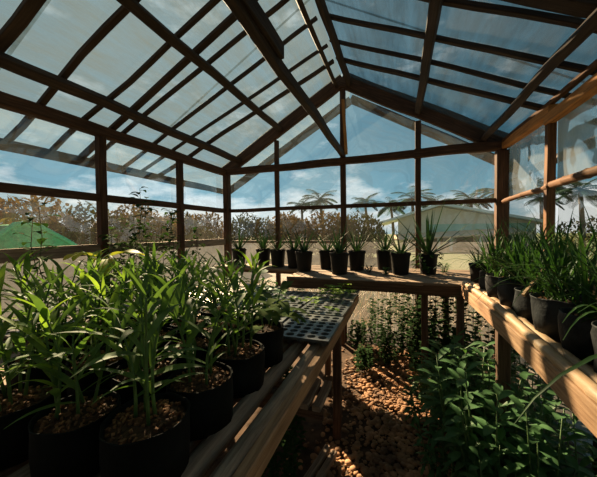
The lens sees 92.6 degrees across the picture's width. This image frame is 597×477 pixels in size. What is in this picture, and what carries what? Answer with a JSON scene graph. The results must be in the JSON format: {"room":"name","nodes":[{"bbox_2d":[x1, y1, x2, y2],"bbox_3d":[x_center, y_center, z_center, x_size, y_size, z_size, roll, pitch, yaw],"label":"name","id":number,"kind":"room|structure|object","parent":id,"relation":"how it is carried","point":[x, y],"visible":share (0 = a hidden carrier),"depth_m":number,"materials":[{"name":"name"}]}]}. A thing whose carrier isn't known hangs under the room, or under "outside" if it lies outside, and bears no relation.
{"room":"greenhouse","nodes":[
{"label":"greenhouse","id":0,"kind":"room"},
{"bbox_2d":[0,91,231,288],"bbox_3d":[-1.756,0.210,1.758,0.102,2.183,4.739,0,2,20],"label":"wall","id":1,"kind":"structure","parent":0,"point":[9,102],"depth_m":2.27,"materials":[{"name":"brown wood"}]},
{"bbox_2d":[270,249,285,266],"bbox_3d":[-0.245,0.230,3.402,0.190,0.204,0.190,1,2,44],"label":"pot","id":2,"kind":"object","parent":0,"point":[277,255],"depth_m":3.33,"materials":[{"name":"black plastic"}]},
{"bbox_2d":[0,0,596,193],"bbox_3d":[-0.165,-1.265,1.407,4.056,1.307,5.420,0,2,19],"label":"ceiling","id":3,"kind":"structure","parent":0,"point":[81,35],"depth_m":2.09,"materials":[{"name":"glass"}]},
{"bbox_2d":[226,89,505,340],"bbox_3d":[0.530,-0.302,3.396,3.242,3.064,0.106,0,2,19],"label":"wall","id":4,"kind":"structure","parent":0,"point":[418,152],"depth_m":3.32,"materials":[{"name":"brown wood"}]},
{"bbox_2d":[204,341,591,476],"bbox_3d":[-0.227,1.312,1.235,3.301,0.038,4.760,0,2,19],"label":"floor","id":5,"kind":"structure","parent":0,"point":[309,424],"depth_m":1.93,"materials":[{"name":"gravel"}]},
{"bbox_2d":[13,203,61,308],"bbox_3d":[-1.623,0.541,1.807,0.209,1.527,0.245,1,2,39],"label":"weed","id":6,"kind":"object","parent":5,"relation":"on","point":[40,241],"visible":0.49,"depth_m":1.78,"materials":[{"name":"green plant"}]},
{"bbox_2d":[98,227,141,300],"bbox_3d":[-1.441,0.597,2.322,0.230,1.384,0.374,0,2,19],"label":"weed","id":7,"kind":"object","parent":5,"relation":"on","point":[111,228],"visible":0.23,"depth_m":2.30,"materials":[{"name":"green plant"}]},
{"bbox_2d":[118,186,156,297],"bbox_3d":[-1.370,0.415,2.498,0.236,1.734,0.307,0,2,19],"label":"weed","id":8,"kind":"object","parent":5,"relation":"on","point":[134,234],"visible":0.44,"depth_m":2.48,"materials":[{"name":"green plant"}]},
{"bbox_2d":[149,208,181,282],"bbox_3d":[-1.271,0.487,2.799,0.245,1.572,0.375,0,2,19],"label":"weed","id":9,"kind":"object","parent":5,"relation":"on","point":[176,211],"visible":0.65,"depth_m":2.80,"materials":[{"name":"green plant"}]},
{"bbox_2d":[0,285,358,476],"bbox_3d":[-0.807,0.909,1.315,1.755,0.789,3.092,0,2,19],"label":"bench","id":10,"kind":"object","parent":5,"relation":"on","point":[279,400],"visible":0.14,"depth_m":0.92,"materials":[{"name":"beige wood"}]},
{"bbox_2d":[0,257,99,470],"bbox_3d":[-0.754,0.296,0.737,0.381,0.484,0.301,0,2,14],"label":"potted plant","id":11,"kind":"object","parent":10,"relation":"on","point":[17,400],"visible":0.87,"depth_m":0.72,"materials":[{"name":"green plant"}]},
{"bbox_2d":[12,257,94,346],"bbox_3d":[-1.043,0.302,1.192,0.246,0.455,0.314,0,2,15],"label":"potted plant","id":12,"kind":"object","parent":10,"relation":"on","point":[68,338],"visible":0.16,"depth_m":1.17,"materials":[{"name":"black plant"}]},
{"bbox_2d":[0,247,107,398],"bbox_3d":[-0.854,0.278,0.991,0.316,0.509,0.400,0,2,30],"label":"potted plant","id":13,"kind":"object","parent":10,"relation":"on","point":[36,373],"visible":0.26,"depth_m":0.95,"materials":[{"name":"green plant"}]},
{"bbox_2d":[0,288,136,476],"bbox_3d":[-0.555,0.321,0.702,0.286,0.433,0.311,1,2,40],"label":"potted plant","id":14,"kind":"object","parent":10,"relation":"on","point":[64,435],"visible":0.94,"depth_m":0.65,"materials":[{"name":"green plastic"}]},
{"bbox_2d":[28,260,137,395],"bbox_3d":[-0.690,0.299,0.939,0.307,0.465,0.334,-2,2,-39],"label":"potted plant","id":15,"kind":"object","parent":10,"relation":"on","point":[113,362],"visible":0.4,"depth_m":0.91,"materials":[{"name":"green plant"}]},
{"bbox_2d":[51,258,138,351],"bbox_3d":[-0.824,0.298,1.192,0.302,0.457,0.328,0,2,26],"label":"potted plant","id":16,"kind":"object","parent":10,"relation":"on","point":[89,263],"visible":0.22,"depth_m":1.15,"materials":[{"name":"green plant"}]},
{"bbox_2d":[64,249,141,327],"bbox_3d":[-0.931,0.282,1.425,0.298,0.480,0.377,1,2,37],"label":"potted plant","id":17,"kind":"object","parent":10,"relation":"on","point":[98,260],"visible":0.23,"depth_m":1.39,"materials":[{"name":"green plant"}]},
{"bbox_2d":[63,249,144,320],"bbox_3d":[-1.072,0.292,1.564,0.433,0.454,0.316,-1,2,-9],"label":"leaf plant","id":18,"kind":"object","parent":10,"relation":"on","point":[75,255],"visible":0.12,"depth_m":1.52,"materials":[{"name":"green plant"}]},
{"bbox_2d":[62,243,199,404],"bbox_3d":[-0.471,0.273,0.862,0.290,0.518,0.379,0,2,20],"label":"potted plant","id":19,"kind":"object","parent":10,"relation":"on","point":[126,394],"visible":0.38,"depth_m":0.85,"materials":[{"name":"green plant"}]},
{"bbox_2d":[59,259,209,476],"bbox_3d":[-0.367,0.284,0.647,0.314,0.505,0.283,0,2,29],"label":"potted plant","id":20,"kind":"object","parent":10,"relation":"on","point":[147,435],"visible":1,"depth_m":0.63,"materials":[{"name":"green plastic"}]},
{"bbox_2d":[93,243,193,354],"bbox_3d":[-0.598,0.267,1.149,0.290,0.517,0.378,0,2,31],"label":"potted plant","id":21,"kind":"object","parent":10,"relation":"on","point":[164,330],"visible":0.23,"depth_m":1.17,"materials":[{"name":"green plant"}]},
{"bbox_2d":[153,250,218,370],"bbox_3d":[-0.426,0.277,1.084,0.278,0.497,0.309,-2,2,-28],"label":"potted plant","id":22,"kind":"object","parent":10,"relation":"on","point":[202,341],"visible":0.41,"depth_m":1.08,"materials":[{"name":"green plant"}]},
{"bbox_2d":[138,262,241,440],"bbox_3d":[-0.268,0.300,0.839,0.248,0.460,0.317,-1,2,2],"label":"potted plant","id":23,"kind":"object","parent":10,"relation":"on","point":[210,395],"visible":0.83,"depth_m":0.80,"materials":[{"name":"black plastic"}]},
{"bbox_2d":[170,248,215,337],"bbox_3d":[-0.502,0.278,1.364,0.299,0.481,0.269,0,2,27],"label":"potted plant","id":24,"kind":"object","parent":10,"relation":"on","point":[172,325],"visible":0.28,"depth_m":1.33,"materials":[{"name":"green plant"}]},
{"bbox_2d":[185,251,246,343],"bbox_3d":[-0.323,0.286,1.256,0.322,0.467,0.252,-2,2,-30],"label":"potted plant","id":25,"kind":"object","parent":10,"relation":"on","point":[222,332],"visible":0.33,"depth_m":1.25,"materials":[{"name":"green plant"}]},
{"bbox_2d":[194,250,245,320],"bbox_3d":[-0.433,0.288,1.546,0.309,0.448,0.242,-1,2,-6],"label":"potted plant","id":26,"kind":"object","parent":10,"relation":"on","point":[206,313],"visible":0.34,"depth_m":1.55,"materials":[{"name":"green plant"}]},
{"bbox_2d":[187,248,276,397],"bbox_3d":[-0.215,0.279,0.992,0.306,0.492,0.387,-1,2,-7],"label":"potted plant","id":27,"kind":"object","parent":10,"relation":"on","point":[246,359],"visible":0.96,"depth_m":0.99,"materials":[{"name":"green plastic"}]},
{"bbox_2d":[212,290,266,314],"bbox_3d":[-0.425,0.451,2.049,0.339,0.096,0.437,0,2,19],"label":"tray","id":28,"kind":"object","parent":10,"relation":"on","point":[242,300],"visible":0.14,"depth_m":2.00,"materials":[{"name":"grey plastic"}]},
{"bbox_2d":[216,297,266,314],"bbox_3d":[-0.428,0.480,2.053,0.295,0.038,0.385,0,2,19],"label":"tray","id":29,"kind":"object","parent":28,"relation":"on","point":[240,303],"depth_m":2.01,"materials":[{"name":"grey plastic"}]},
{"bbox_2d":[238,269,286,323],"bbox_3d":[-0.194,0.342,1.508,0.284,0.338,0.250,-2,2,-32],"label":"seedling","id":30,"kind":"object","parent":10,"relation":"on","point":[266,289],"visible":0.26,"depth_m":1.50,"materials":[{"name":"green plant"}]},
{"bbox_2d":[242,281,308,367],"bbox_3d":[-0.097,0.356,1.227,0.284,0.323,0.356,-1,2,-21],"label":"seedling","id":31,"kind":"object","parent":10,"relation":"on","point":[271,337],"visible":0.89,"depth_m":1.17,"materials":[{"name":"green plant"}]},
{"bbox_2d":[272,289,317,307],"bbox_3d":[-0.043,0.442,2.224,0.302,0.095,0.385,0,2,19],"label":"tray","id":32,"kind":"object","parent":10,"relation":"on","point":[297,296],"visible":0.56,"depth_m":2.21,"materials":[{"name":"grey plastic"}]},
{"bbox_2d":[283,313,343,346],"bbox_3d":[0.062,0.488,1.547,0.295,0.038,0.385,0,2,19],"label":"tray","id":33,"kind":"object","parent":10,"relation":"on","point":[321,329],"visible":0.89,"depth_m":1.49,"materials":[{"name":"grey plastic"}]},
{"bbox_2d":[297,296,353,316],"bbox_3d":[0.190,0.447,1.936,0.302,0.095,0.385,0,2,21],"label":"tray","id":34,"kind":"object","parent":10,"relation":"on","point":[317,306],"visible":0.88,"depth_m":1.89,"materials":[{"name":"grey plastic"}]},
{"bbox_2d":[316,283,359,300],"bbox_3d":[0.323,0.435,2.310,0.339,0.096,0.437,0,2,20],"label":"tray","id":35,"kind":"object","parent":10,"relation":"on","point":[342,294],"visible":0.9,"depth_m":2.25,"materials":[{"name":"grey plastic"}]},
{"bbox_2d":[280,371,306,453],"bbox_3d":[-0.064,1.060,1.759,0.212,0.456,0.259,-1,2,-12],"label":"plant","id":36,"kind":"object","parent":5,"relation":"on","point":[299,419],"visible":0.2,"depth_m":1.69,"materials":[{"name":"green plant"}]},
{"bbox_2d":[214,263,478,387],"bbox_3d":[0.392,0.790,2.967,3.081,0.909,0.902,0,2,19],"label":"bench","id":37,"kind":"object","parent":5,"relation":"on","point":[448,284],"visible":0.59,"depth_m":2.47,"materials":[{"name":"brown wood"}]},
{"bbox_2d":[246,230,277,265],"bbox_3d":[-0.428,0.088,3.554,0.507,0.484,0.394,0,2,32],"label":"aloe","id":38,"kind":"object","parent":37,"relation":"on","point":[264,256],"visible":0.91,"depth_m":3.49,"materials":[{"name":"black plastic"}]},
{"bbox_2d":[256,228,291,266],"bbox_3d":[-0.241,0.098,3.369,0.542,0.470,0.537,-1,2,-3],"label":"aloe","id":39,"kind":"object","parent":37,"relation":"on","point":[277,255],"visible":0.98,"depth_m":3.34,"materials":[{"name":"black plastic"}]},
{"bbox_2d":[278,227,311,267],"bbox_3d":[-0.093,0.091,3.281,0.467,0.484,0.507,-1,2,-14],"label":"aloe","id":40,"kind":"object","parent":37,"relation":"on","point":[291,256],"visible":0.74,"depth_m":3.22,"materials":[{"name":"green plant"}]},
{"bbox_2d":[281,221,335,270],"bbox_3d":[0.117,0.079,3.042,0.601,0.518,0.475,-2,2,-33],"label":"aloe","id":41,"kind":"object","parent":37,"relation":"on","point":[303,257],"visible":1,"depth_m":2.96,"materials":[{"name":"black plastic"}]},
{"bbox_2d":[295,251,312,270],"bbox_3d":[0.060,0.237,3.019,0.190,0.204,0.190,-1,2,-8],"label":"pot","id":42,"kind":"object","parent":41,"relation":"on","point":[303,258],"depth_m":2.95,"materials":[{"name":"black plastic"}]},
{"bbox_2d":[312,229,345,268],"bbox_3d":[0.308,0.097,3.157,0.555,0.470,0.544,-1,2,-7],"label":"aloe","id":43,"kind":"object","parent":37,"relation":"on","point":[325,260],"visible":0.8,"depth_m":3.08,"materials":[{"name":"green plant"}]},
{"bbox_2d":[319,250,335,268],"bbox_3d":[0.318,0.231,3.151,0.190,0.204,0.190,-2,2,-45],"label":"pot","id":44,"kind":"object","parent":43,"relation":"on","point":[325,260],"depth_m":3.08,"materials":[{"name":"black plastic"}]},
{"bbox_2d":[315,220,362,274],"bbox_3d":[0.391,0.071,2.743,0.373,0.544,0.639,-1,2,-19],"label":"aloe","id":45,"kind":"object","parent":37,"relation":"on","point":[339,258],"visible":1,"depth_m":2.71,"materials":[{"name":"green plant"}]},
{"bbox_2d":[330,252,348,274],"bbox_3d":[0.398,0.240,2.773,0.190,0.204,0.190,1,2,39],"label":"pot","id":46,"kind":"object","parent":45,"relation":"on","point":[339,260],"depth_m":2.70,"materials":[{"name":"black plastic"}]},
{"bbox_2d":[338,224,379,270],"bbox_3d":[0.595,0.072,3.082,0.475,0.518,0.601,-2,2,-28],"label":"aloe","id":47,"kind":"object","parent":37,"relation":"on","point":[356,256],"visible":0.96,"depth_m":2.96,"materials":[{"name":"green plant"}]},
{"bbox_2d":[348,250,365,270],"bbox_3d":[0.618,0.231,3.024,0.190,0.204,0.190,-1,2,-3],"label":"pot","id":48,"kind":"object","parent":47,"relation":"on","point":[356,257],"depth_m":2.95,"materials":[{"name":"black plastic"}]},
{"bbox_2d":[365,223,404,269],"bbox_3d":[0.909,0.088,2.987,0.507,0.484,0.467,-1,2,2],"label":"aloe","id":49,"kind":"object","parent":37,"relation":"on","point":[383,256],"visible":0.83,"depth_m":2.97,"materials":[{"name":"green plant"}]},
{"bbox_2d":[376,250,393,269],"bbox_3d":[0.919,0.227,3.035,0.190,0.204,0.190,-1,2,2],"label":"pot","id":50,"kind":"object","parent":49,"relation":"on","point":[383,256],"depth_m":2.97,"materials":[{"name":"black plastic"}]},
{"bbox_2d":[371,226,434,274],"bbox_3d":[0.958,0.102,2.712,0.544,0.470,0.555,0,2,14],"label":"aloe","id":51,"kind":"object","parent":37,"relation":"on","point":[400,260],"visible":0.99,"depth_m":2.66,"materials":[{"name":"plastic"}]},
{"bbox_2d":[390,252,410,274],"bbox_3d":[0.972,0.235,2.720,0.190,0.204,0.190,-1,2,-24],"label":"pot","id":52,"kind":"object","parent":51,"relation":"on","point":[400,261],"depth_m":2.65,"materials":[{"name":"black plastic"}]},
{"bbox_2d":[386,201,479,273],"bbox_3d":[1.270,-0.030,2.657,0.813,0.729,0.733,0,2,10],"label":"agave","id":53,"kind":"object","parent":37,"relation":"on","point":[428,259],"visible":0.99,"depth_m":2.67,"materials":[{"name":"green plant"}]},
{"bbox_2d":[418,253,438,273],"bbox_3d":[1.241,0.240,2.732,0.179,0.187,0.179,0,2,19],"label":"pot","id":54,"kind":"object","parent":53,"relation":"on","point":[430,262],"depth_m":2.67,"materials":[{"name":"black plastic"}]},
{"bbox_2d":[465,242,494,282],"bbox_3d":[1.439,0.181,2.248,0.227,0.326,0.320,-2,2,-37],"label":"aloe","id":55,"kind":"object","parent":37,"relation":"on","point":[474,271],"visible":0.5,"depth_m":2.24,"materials":[{"name":"black plastic"}]},
{"bbox_2d":[468,262,486,282],"bbox_3d":[1.432,0.271,2.263,0.146,0.147,0.146,0,2,19],"label":"pot","id":56,"kind":"object","parent":55,"relation":"on","point":[474,271],"depth_m":2.23,"materials":[{"name":"black plastic"}]},
{"bbox_2d":[347,318,368,348],"bbox_3d":[0.670,1.080,3.243,0.275,0.317,0.264,0,2,16],"label":"creeper","id":57,"kind":"object","parent":5,"relation":"on","point":[360,339],"visible":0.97,"depth_m":3.25,"materials":[{"name":"green plant"}]},
{"bbox_2d":[352,344,373,373],"bbox_3d":[0.601,1.130,2.687,0.216,0.249,0.205,0,2,32],"label":"creeper","id":58,"kind":"object","parent":5,"relation":"on","point":[364,364],"visible":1,"depth_m":2.69,"materials":[{"name":"green plant"}]},
{"bbox_2d":[366,294,391,346],"bbox_3d":[0.903,0.927,3.166,0.279,0.621,0.300,0,2,30],"label":"creeper","id":59,"kind":"object","parent":5,"relation":"on","point":[372,311],"visible":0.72,"depth_m":3.16,"materials":[{"name":"green plant"}]},
{"bbox_2d":[286,344,486,476],"bbox_3d":[0.656,1.268,1.877,1.556,0.033,2.756,0,2,19],"label":"gravel","id":60,"kind":"object","parent":5,"relation":"on","point":[408,463],"visible":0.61,"depth_m":1.89,"materials":[{"name":"gravel"}]},
{"bbox_2d":[261,421,303,476],"bbox_3d":[-0.073,1.089,1.411,0.238,0.418,0.194,1,2,43],"label":"plant","id":61,"kind":"object","parent":60,"relation":"on","point":[292,441],"visible":0.64,"depth_m":1.39,"materials":[{"name":"green plant"}]},
{"bbox_2d":[304,444,329,476],"bbox_3d":[0.086,1.252,1.557,0.035,0.040,0.330,0,2,33],"label":"batten","id":62,"kind":"object","parent":60,"relation":"on","point":[315,466],"visible":1,"depth_m":1.58,"materials":[{"name":"brown wood"}]},
{"bbox_2d":[375,325,399,366],"bbox_3d":[0.872,1.059,2.798,0.236,0.378,0.227,0,2,21],"label":"creeper","id":63,"kind":"object","parent":60,"relation":"on","point":[384,341],"visible":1,"depth_m":2.79,"materials":[{"name":"green plant"}]},
{"bbox_2d":[381,292,420,356],"bbox_3d":[1.108,0.871,3.027,0.384,0.737,0.330,-1,2,-6],"label":"creeper","id":64,"kind":"object","parent":60,"relation":"on","point":[395,303],"visible":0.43,"depth_m":3.05,"materials":[{"name":"green plant"}]},
{"bbox_2d":[402,374,447,436],"bbox_3d":[0.832,1.087,1.869,0.259,0.375,0.322,-2,2,-39],"label":"leafy shrub","id":65,"kind":"object","parent":60,"relation":"on","point":[411,401],"visible":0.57,"depth_m":1.89,"materials":[{"name":"green plant"}]},
{"bbox_2d":[405,308,450,370],"bbox_3d":[1.196,0.950,2.639,0.359,0.598,0.373,-2,2,-31],"label":"creeper","id":66,"kind":"object","parent":60,"relation":"on","point":[432,332],"visible":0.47,"depth_m":2.65,"materials":[{"name":"green plant"}]},
{"bbox_2d":[402,344,455,404],"bbox_3d":[1.032,1.029,2.210,0.297,0.468,0.398,-2,2,-35],"label":"leafy shrub","id":67,"kind":"object","parent":60,"relation":"on","point":[408,348],"visible":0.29,"depth_m":2.22,"materials":[{"name":"green plant"}]},
{"bbox_2d":[408,415,476,476],"bbox_3d":[0.761,1.099,1.499,0.238,0.374,0.319,-2,2,-37],"label":"leafy shrub","id":68,"kind":"object","parent":60,"relation":"on","point":[434,456],"visible":0.72,"depth_m":1.50,"materials":[{"name":"green plant"}]},
{"bbox_2d":[417,339,497,474],"bbox_3d":[0.911,0.958,1.611,0.479,0.648,0.535,1,2,42],"label":"leafy shrub","id":69,"kind":"object","parent":60,"relation":"on","point":[439,410],"visible":0.48,"depth_m":1.60,"materials":[{"name":"green plant"}]},
{"bbox_2d":[435,326,483,376],"bbox_3d":[1.378,1.001,2.533,0.433,0.499,0.410,-1,2,-13],"label":"creeper","id":70,"kind":"object","parent":60,"relation":"on","point":[445,341],"visible":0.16,"depth_m":2.48,"materials":[{"name":"green plant"}]},
{"bbox_2d":[437,335,516,436],"bbox_3d":[1.088,0.917,1.758,0.456,0.717,0.611,0,2,31],"label":"leafy shrub","id":71,"kind":"object","parent":60,"relation":"on","point":[457,338],"visible":0.28,"depth_m":1.64,"materials":[{"name":"green plant"}]},
{"bbox_2d":[396,306,420,360],"bbox_3d":[1.137,0.954,2.808,0.303,0.582,0.261,-1,2,-7],"label":"creeper","id":72,"kind":"object","parent":5,"relation":"on","point":[407,312],"visible":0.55,"depth_m":2.85,"materials":[{"name":"green plant"}]},
{"bbox_2d":[407,295,454,353],"bbox_3d":[1.340,0.835,2.838,0.424,0.815,0.365,-1,2,-25],"label":"creeper","id":73,"kind":"object","parent":5,"relation":"on","point":[430,308],"visible":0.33,"depth_m":2.82,"materials":[{"name":"green plant"}]},
{"bbox_2d":[410,342,482,426],"bbox_3d":[1.027,0.978,1.938,0.486,0.586,0.434,0,2,9],"label":"leafy shrub","id":74,"kind":"object","parent":5,"relation":"on","point":[419,366],"visible":0.23,"depth_m":1.94,"materials":[{"name":"green plant"}]},
{"bbox_2d":[438,297,484,370],"bbox_3d":[1.530,0.856,2.666,0.404,0.776,0.348,0,2,23],"label":"creeper","id":75,"kind":"object","parent":5,"relation":"on","point":[479,322],"visible":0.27,"depth_m":2.66,"materials":[{"name":"green plant"}]},
{"bbox_2d":[459,433,534,476],"bbox_3d":[0.845,1.101,1.223,0.317,0.382,0.283,0,2,8],"label":"leafy shrub","id":76,"kind":"object","parent":5,"relation":"on","point":[482,463],"visible":0.87,"depth_m":1.24,"materials":[{"name":"green plant"}]},
{"bbox_2d":[433,349,566,476],"bbox_3d":[0.939,0.940,1.396,0.574,0.696,0.490,-1,2,-26],"label":"leafy shrub","id":77,"kind":"object","parent":5,"relation":"on","point":[475,421],"visible":0.72,"depth_m":1.34,"materials":[{"name":"green plant"}]},
{"bbox_2d":[481,318,530,389],"bbox_3d":[1.657,0.884,2.311,0.330,0.737,0.384,0,2,20],"label":"creeper","id":78,"kind":"object","parent":5,"relation":"on","point":[513,371],"visible":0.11,"depth_m":2.30,"materials":[{"name":"green plant"}]},
{"bbox_2d":[471,354,561,461],"bbox_3d":[1.210,0.984,1.637,0.433,0.586,0.484,-1,2,-11],"label":"leafy shrub","id":79,"kind":"object","parent":5,"relation":"on","point":[517,383],"visible":0.16,"depth_m":1.56,"materials":[{"name":"green plant"}]},
{"bbox_2d":[471,351,571,475],"bbox_3d":[1.086,0.971,1.498,0.396,0.624,0.531,0,2,9],"label":"leafy shrub","id":80,"kind":"object","parent":5,"relation":"on","point":[489,437],"visible":0.16,"depth_m":1.43,"materials":[{"name":"green plant"}]},
{"bbox_2d":[461,281,596,475],"bbox_3d":[0.923,0.834,0.535,0.506,0.942,3.371,0,2,19],"label":"bench","id":81,"kind":"object","parent":5,"relation":"on","point":[577,389],"visible":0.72,"depth_m":1.04,"materials":[{"name":"beige wood"}]},
{"bbox_2d":[443,223,512,289],"bbox_3d":[1.301,0.121,1.910,0.543,0.483,0.546,-2,2,-40],"label":"plant","id":82,"kind":"object","parent":81,"relation":"on","point":[483,272],"visible":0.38,"depth_m":1.89,"materials":[{"name":"green plant"}]},
{"bbox_2d":[451,219,551,298],"bbox_3d":[1.255,0.109,1.623,0.627,0.524,0.575,0,2,14],"label":"plant","id":83,"kind":"object","parent":81,"relation":"on","point":[493,278],"visible":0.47,"depth_m":1.67,"materials":[{"name":"green plant"}]},
{"bbox_2d":[457,221,591,310],"bbox_3d":[1.146,0.136,1.461,0.618,0.481,0.566,1,2,43],"label":"plant","id":84,"kind":"object","parent":81,"relation":"on","point":[506,292],"visible":0.56,"depth_m":1.47,"materials":[{"name":"green plant"}]},
{"bbox_2d":[457,206,596,342],"bbox_3d":[0.979,0.124,1.143,0.593,0.525,0.589,-1,2,-27],"label":"plant","id":85,"kind":"object","parent":81,"relation":"on","point":[545,305],"visible":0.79,"depth_m":1.10,"materials":[{"name":"green plant"}]},
{"bbox_2d":[469,218,596,324],"bbox_3d":[1.085,0.137,1.272,0.580,0.491,0.581,1,2,37],"label":"plant","id":86,"kind":"object","parent":81,"relation":"on","point":[522,305],"visible":0.41,"depth_m":1.29,"materials":[{"name":"green plant"}]},
{"bbox_2d":[484,200,596,364],"bbox_3d":[1.022,0.138,0.888,0.614,0.513,0.563,-1,2,-1],"label":"plant","id":87,"kind":"object","parent":81,"relation":"on","point":[578,341],"visible":0.71,"depth_m":0.92,"materials":[{"name":"green plant"}]},
{"bbox_2d":[493,263,596,424],"bbox_3d":[0.890,0.181,0.547,0.840,0.448,0.782,-1,2,-26],"label":"plant","id":88,"kind":"object","parent":81,"relation":"on","point":[589,358],"visible":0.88,"depth_m":0.55,"materials":[{"name":"green plant"}]},
{"bbox_2d":[508,213,596,372],"bbox_3d":[0.924,0.161,0.756,0.559,0.475,0.610,0,2,24],"label":"plant","id":89,"kind":"object","parent":81,"relation":"on","point":[593,332],"visible":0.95,"depth_m":0.80,"materials":[{"name":"green plant"}]},
{"bbox_2d":[479,383,594,476],"bbox_3d":[1.048,0.996,1.297,0.433,0.586,0.484,-1,2,-15],"label":"leafy shrub","id":90,"kind":"object","parent":5,"relation":"on","point":[523,447],"visible":0.78,"depth_m":1.23,"materials":[{"name":"green plant"}]},
{"bbox_2d":[511,354,572,435],"bbox_3d":[1.494,0.997,1.808,0.383,0.545,0.449,1,2,42],"label":"leafy shrub","id":91,"kind":"object","parent":5,"relation":"on","point":[537,381],"visible":0.29,"depth_m":1.80,"materials":[{"name":"green plant"}]},
{"bbox_2d":[534,403,596,476],"bbox_3d":[1.323,1.005,1.270,0.454,0.561,0.357,-1,2,0],"label":"leafy shrub","id":92,"kind":"object","parent":5,"relation":"on","point":[586,448],"visible":0.62,"depth_m":1.28,"materials":[{"name":"green plant"}]},
{"bbox_2d":[211,272,592,464],"bbox_3d":[-5.120,1.852,-14.579,120.000,0.001,49.000,0,2,19],"label":"ground","id":93,"kind":"structure","parent":0,"point":[578,424],"depth_m":2.97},
{"bbox_2d":[0,221,76,248],"bbox_3d":[-5.327,0.497,5.726,1.850,1.626,2.661,0,2,19],"label":"tunnel","id":94,"kind":"object","parent":93,"relation":"on","point":[8,240],"visible":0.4,"depth_m":4.92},
{"bbox_2d":[0,194,92,244],"bbox_3d":[-6.384,0.178,6.532,2.839,2.574,2.781,-2,2,-39],"label":"dry bush","id":95,"kind":"object","parent":93,"relation":"on","point":[10,212],"visible":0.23,"depth_m":6.54,"materials":[{"name":"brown plant"}]},
{"bbox_2d":[37,199,150,244],"bbox_3d":[-5.629,0.125,7.957,3.095,2.512,3.021,-1,2,-3],"label":"bush","id":96,"kind":"object","parent":93,"relation":"on","point":[92,237],"visible":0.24,"depth_m":7.61,"materials":[{"name":"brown plant"}]},
{"bbox_2d":[0,243,256,321],"bbox_3d":[-3.724,0.782,4.780,0.200,1.040,12.500,0,2,19],"label":"wall","id":97,"kind":"structure","parent":93,"relation":"on","point":[251,247],"depth_m":4.75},
{"bbox_2d":[89,204,176,243],"bbox_3d":[-5.460,0.013,9.791,3.072,2.664,3.127,-1,2,-22],"label":"dry bush","id":98,"kind":"object","parent":93,"relation":"on","point":[160,221],"visible":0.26,"depth_m":9.41,"materials":[{"name":"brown plant"}]},
{"bbox_2d":[245,276,513,350],"bbox_3d":[0.967,1.027,4.811,5.438,0.440,2.714,0,2,19],"label":"dry grass","id":99,"kind":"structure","parent":93,"relation":"on","point":[361,311],"depth_m":4.06,"materials":[{"name":"plant"}]},
{"bbox_2d":[210,233,594,269],"bbox_3d":[8.300,0.633,23.614,120.000,0.020,130.000,0,2,19],"label":"lawn","id":100,"kind":"structure","parent":0,"point":[456,265],"depth_m":13.83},
{"bbox_2d":[141,209,213,241],"bbox_3d":[-5.015,-0.011,11.784,3.084,2.565,3.160,-1,2,-5],"label":"bush","id":101,"kind":"object","parent":100,"relation":"on","point":[187,231],"visible":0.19,"depth_m":11.46,"materials":[{"name":"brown plant"}]},
{"bbox_2d":[184,212,223,238],"bbox_3d":[-4.683,-0.054,13.772,2.873,2.605,2.815,-2,2,-31],"label":"dry bush","id":102,"kind":"object","parent":100,"relation":"on","point":[216,230],"visible":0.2,"depth_m":13.61,"materials":[{"name":"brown plant"}]},
{"bbox_2d":[217,212,274,247],"bbox_3d":[-2.511,-0.114,13.960,3.121,2.596,3.198,0,2,29],"label":"bush","id":103,"kind":"object","parent":100,"relation":"on","point":[253,227],"visible":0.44,"depth_m":13.38,"materials":[{"name":"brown plant"}]},
{"bbox_2d":[262,210,319,258],"bbox_3d":[-0.387,-0.116,13.912,3.012,2.567,2.959,-1,2,-14],"label":"dry bush","id":104,"kind":"object","parent":100,"relation":"on","point":[299,223],"visible":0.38,"depth_m":13.33,"materials":[{"name":"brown plant"}]},
{"bbox_2d":[299,189,337,237],"bbox_3d":[1.820,-1.712,24.641,3.461,4.842,3.274,-1,2,-5],"label":"palm tree","id":105,"kind":"object","parent":100,"relation":"on","point":[319,200],"visible":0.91,"depth_m":24.49,"materials":[{"name":"green plant"}]},
{"bbox_2d":[304,210,354,257],"bbox_3d":[1.456,-0.114,13.874,2.838,2.573,2.780,-1,2,-15],"label":"dry bush","id":106,"kind":"object","parent":100,"relation":"on","point":[322,222],"visible":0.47,"depth_m":13.35,"materials":[{"name":"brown plant"}]},
{"bbox_2d":[328,209,390,258],"bbox_3d":[2.855,-0.190,14.003,3.235,2.626,3.157,-1,2,-9],"label":"bush","id":107,"kind":"object","parent":100,"relation":"on","point":[366,223],"visible":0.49,"depth_m":13.24,"materials":[{"name":"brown plant"}]},
{"bbox_2d":[380,204,542,251],"bbox_3d":[11.647,-0.927,22.017,10.020,3.150,9.900,0,2,19],"label":"house","id":108,"kind":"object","parent":100,"relation":"on","point":[476,218],"visible":0.56,"depth_m":19.26,"materials":[{"name":"paint"}]},
{"bbox_2d":[450,188,491,208],"bbox_3d":[12.557,-1.445,20.966,2.881,4.261,3.046,-2,2,-43],"label":"palm tree","id":109,"kind":"object","parent":100,"relation":"on","point":[477,190],"visible":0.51,"depth_m":20.73,"materials":[{"name":"green plant"}]},
{"bbox_2d":[555,178,596,251],"bbox_3d":[15.095,-1.249,15.414,2.783,4.115,2.942,0,2,19],"label":"palm tree","id":110,"kind":"object","parent":100,"relation":"on","point":[580,191],"visible":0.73,"depth_m":15.18,"materials":[{"name":"green plant"}]},
{"bbox_2d":[558,215,596,249],"bbox_3d":[16.951,-0.190,15.732,4.027,2.291,4.163,1,2,44],"label":"bush","id":111,"kind":"object","parent":100,"relation":"on","point":[589,236],"visible":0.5,"depth_m":16.31,"materials":[{"name":"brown plant"}]},
{"bbox_2d":[493,59,596,405],"bbox_3d":[1.293,0.194,0.689,0.120,2.204,4.746,0,2,19],"label":"wall","id":112,"kind":"structure","parent":0,"point":[527,167],"depth_m":1.95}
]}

